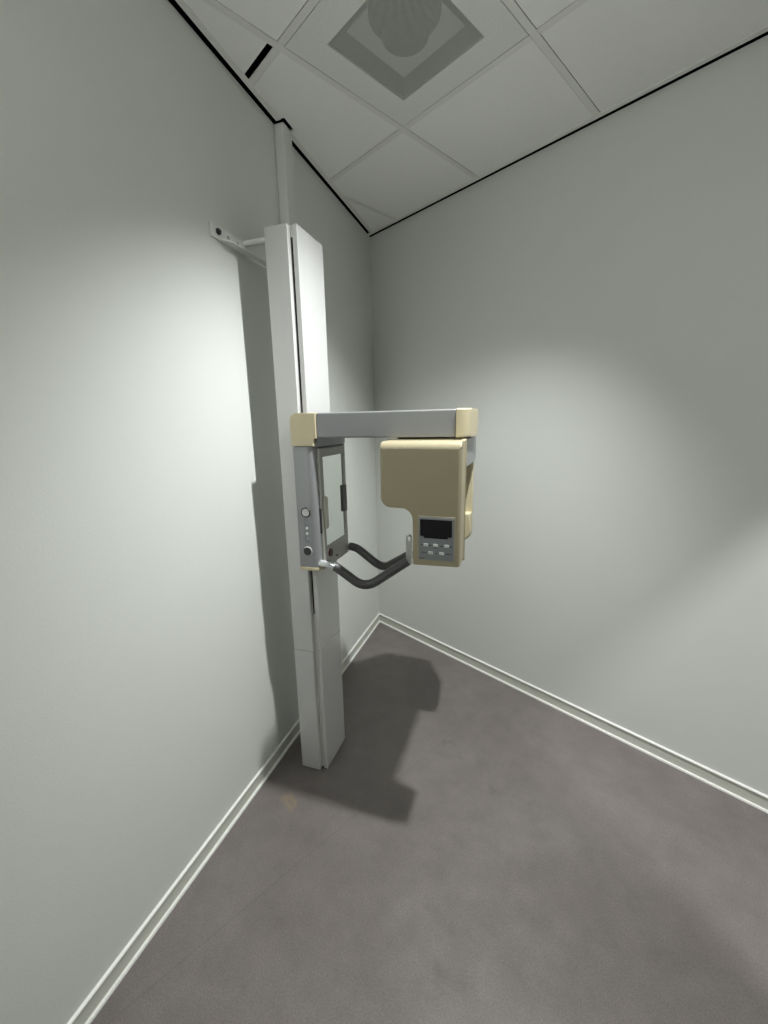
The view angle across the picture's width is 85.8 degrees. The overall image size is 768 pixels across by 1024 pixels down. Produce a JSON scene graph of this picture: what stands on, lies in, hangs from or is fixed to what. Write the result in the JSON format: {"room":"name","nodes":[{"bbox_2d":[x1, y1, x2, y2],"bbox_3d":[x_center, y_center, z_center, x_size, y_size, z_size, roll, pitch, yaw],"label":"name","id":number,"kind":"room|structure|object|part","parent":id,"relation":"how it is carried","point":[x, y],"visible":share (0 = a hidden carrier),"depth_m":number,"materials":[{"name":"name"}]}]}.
{"room":"radiology room","nodes":[
{"label":"radiology room","id":0,"kind":"room"},
{"bbox_2d":[0,0,378,1023],"bbox_3d":[-0.649,-0.097,1.609,0.120,2.937,3.555,3,13,18],"label":"wall","id":1,"kind":"structure","parent":0,"point":[148,669],"depth_m":1.19,"materials":[{"name":"paint"}]},
{"bbox_2d":[67,614,379,1023],"bbox_3d":[-0.564,1.210,1.861,0.014,0.072,3.335,3,13,18],"label":"baseboard","id":2,"kind":"structure","parent":1,"relation":"attached to","point":[94,1002],"depth_m":1.44,"materials":[{"name":"grey paint"}]},
{"bbox_2d":[209,221,266,266],"bbox_3d":[-0.486,-1.009,1.554,0.133,0.050,0.334,3,13,18],"label":"wall bracket","id":3,"kind":"object","parent":1,"relation":"attached to","point":[216,232],"visible":0.98,"depth_m":1.53,"materials":[{"name":"white metal"}]},
{"bbox_3d":[-0.565,-0.998,1.517,0.009,0.045,0.210,3,13,18],"label":"plate","id":4,"kind":"part","parent":3,"relation":"part of","materials":[{"name":"white metal"}]},
{"bbox_3d":[-0.476,-1.027,1.567,0.124,0.021,0.021,3,13,18],"label":"tie rod","id":5,"kind":"part","parent":3,"relation":"part of","materials":[{"name":"white metal"}]},
{"bbox_2d":[175,0,372,232],"bbox_3d":[-0.599,-1.522,1.243,0.025,0.004,3.260,3,13,18],"label":"trim","id":6,"kind":"structure","parent":1,"relation":"attached to","point":[182,3],"depth_m":1.54,"materials":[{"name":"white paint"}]},
{"bbox_2d":[274,122,296,225],"bbox_3d":[-0.404,-0.287,2.050,0.046,2.760,0.069,3,13,18],"label":"conduit","id":7,"kind":"object","parent":1,"relation":"attached to","point":[283,137],"visible":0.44,"depth_m":1.77,"materials":[{"name":"paint"}]},
{"bbox_2d":[91,623,767,1023],"bbox_3d":[0.349,1.458,1.042,3.600,0.100,5.500,-12,17,-42],"label":"floor","id":8,"kind":"structure","parent":0,"point":[471,849],"depth_m":1.45,"materials":[{"name":"grey plastic"}]},
{"bbox_2d":[264,223,477,769],"bbox_3d":[-0.002,0.079,1.767,0.757,2.301,0.583,3,13,18],"label":"machine","id":9,"kind":"object","parent":8,"relation":"on","point":[427,471],"visible":1,"depth_m":1.60,"materials":[{"name":"grey plastic"}]},
{"bbox_3d":[-0.084,0.249,1.680,0.376,0.117,0.060,-1,12,3],"label":"handle","id":10,"kind":"part","parent":9,"relation":"part of","materials":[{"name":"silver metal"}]},
{"bbox_3d":[-0.212,-0.030,1.759,0.010,0.490,0.243,3,13,18],"label":"mirror panel","id":11,"kind":"part","parent":9,"relation":"part of","materials":[{"name":"grey metal"}]},
{"bbox_2d":[323,454,344,545],"bbox_3d":[-0.214,-0.057,1.754,0.004,0.366,0.187,3,13,18],"label":"mirror","id":12,"kind":"object","parent":9,"relation":"attached to","point":[333,464],"depth_m":1.75,"materials":[{"name":"silver glass"}]},
{"bbox_3d":[0.038,-0.341,1.601,0.525,0.093,0.282,3,13,18],"label":"support arm","id":13,"kind":"part","parent":9,"relation":"part of","materials":[{"name":"silver metal"}]},
{"bbox_3d":[0.177,0.092,1.399,0.120,0.149,0.005,3,13,18],"label":"control panel","id":14,"kind":"part","parent":9,"relation":"part of","materials":[{"name":"grey plastic"}]},
{"bbox_2d":[168,0,767,236],"bbox_3d":[0.254,-1.613,0.412,3.800,0.500,5.800,-12,17,-42],"label":"ceiling","id":15,"kind":"structure","parent":0,"point":[577,60],"depth_m":1.56,"materials":[{"name":"tile"}]},
{"bbox_2d":[285,0,527,125],"bbox_3d":[0.069,-1.664,1.347,0.571,0.210,0.571,-12,17,-42],"label":"ceiling vent","id":16,"kind":"object","parent":15,"relation":"in","point":[400,45],"visible":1,"depth_m":1.39,"materials":[{"name":"white metal"}]},
{"bbox_3d":[0.070,-1.595,1.363,0.276,0.004,0.276,-12,17,-42],"label":"baffle plate","id":17,"kind":"part","parent":16,"relation":"part of","materials":[{"name":"white metal"}]},
{"bbox_3d":[0.071,-1.563,1.369,0.372,0.001,0.372,-12,17,-42],"label":"perforated panel","id":18,"kind":"part","parent":16,"relation":"part of","materials":[{"name":"white metal"}]},
{"bbox_2d":[370,35,767,794],"bbox_3d":[1.514,-0.127,1.550,0.121,2.937,4.900,-12,16,-42],"label":"wall","id":19,"kind":"structure","parent":0,"point":[599,298],"depth_m":1.90,"materials":[{"name":"paint"}]},
{"bbox_2d":[368,26,767,235],"bbox_3d":[0.844,-1.667,1.781,0.022,0.004,2.791,-12,16,-42],"label":"trim","id":20,"kind":"structure","parent":19,"relation":"attached to","point":[765,29],"depth_m":1.71,"materials":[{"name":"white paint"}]},
{"bbox_2d":[379,613,767,813],"bbox_3d":[0.909,1.064,2.400,0.013,0.072,2.793,-12,16,-42],"label":"baseboard","id":21,"kind":"structure","parent":19,"relation":"attached to","point":[732,787],"depth_m":2.15,"materials":[{"name":"grey paint"}]}
]}

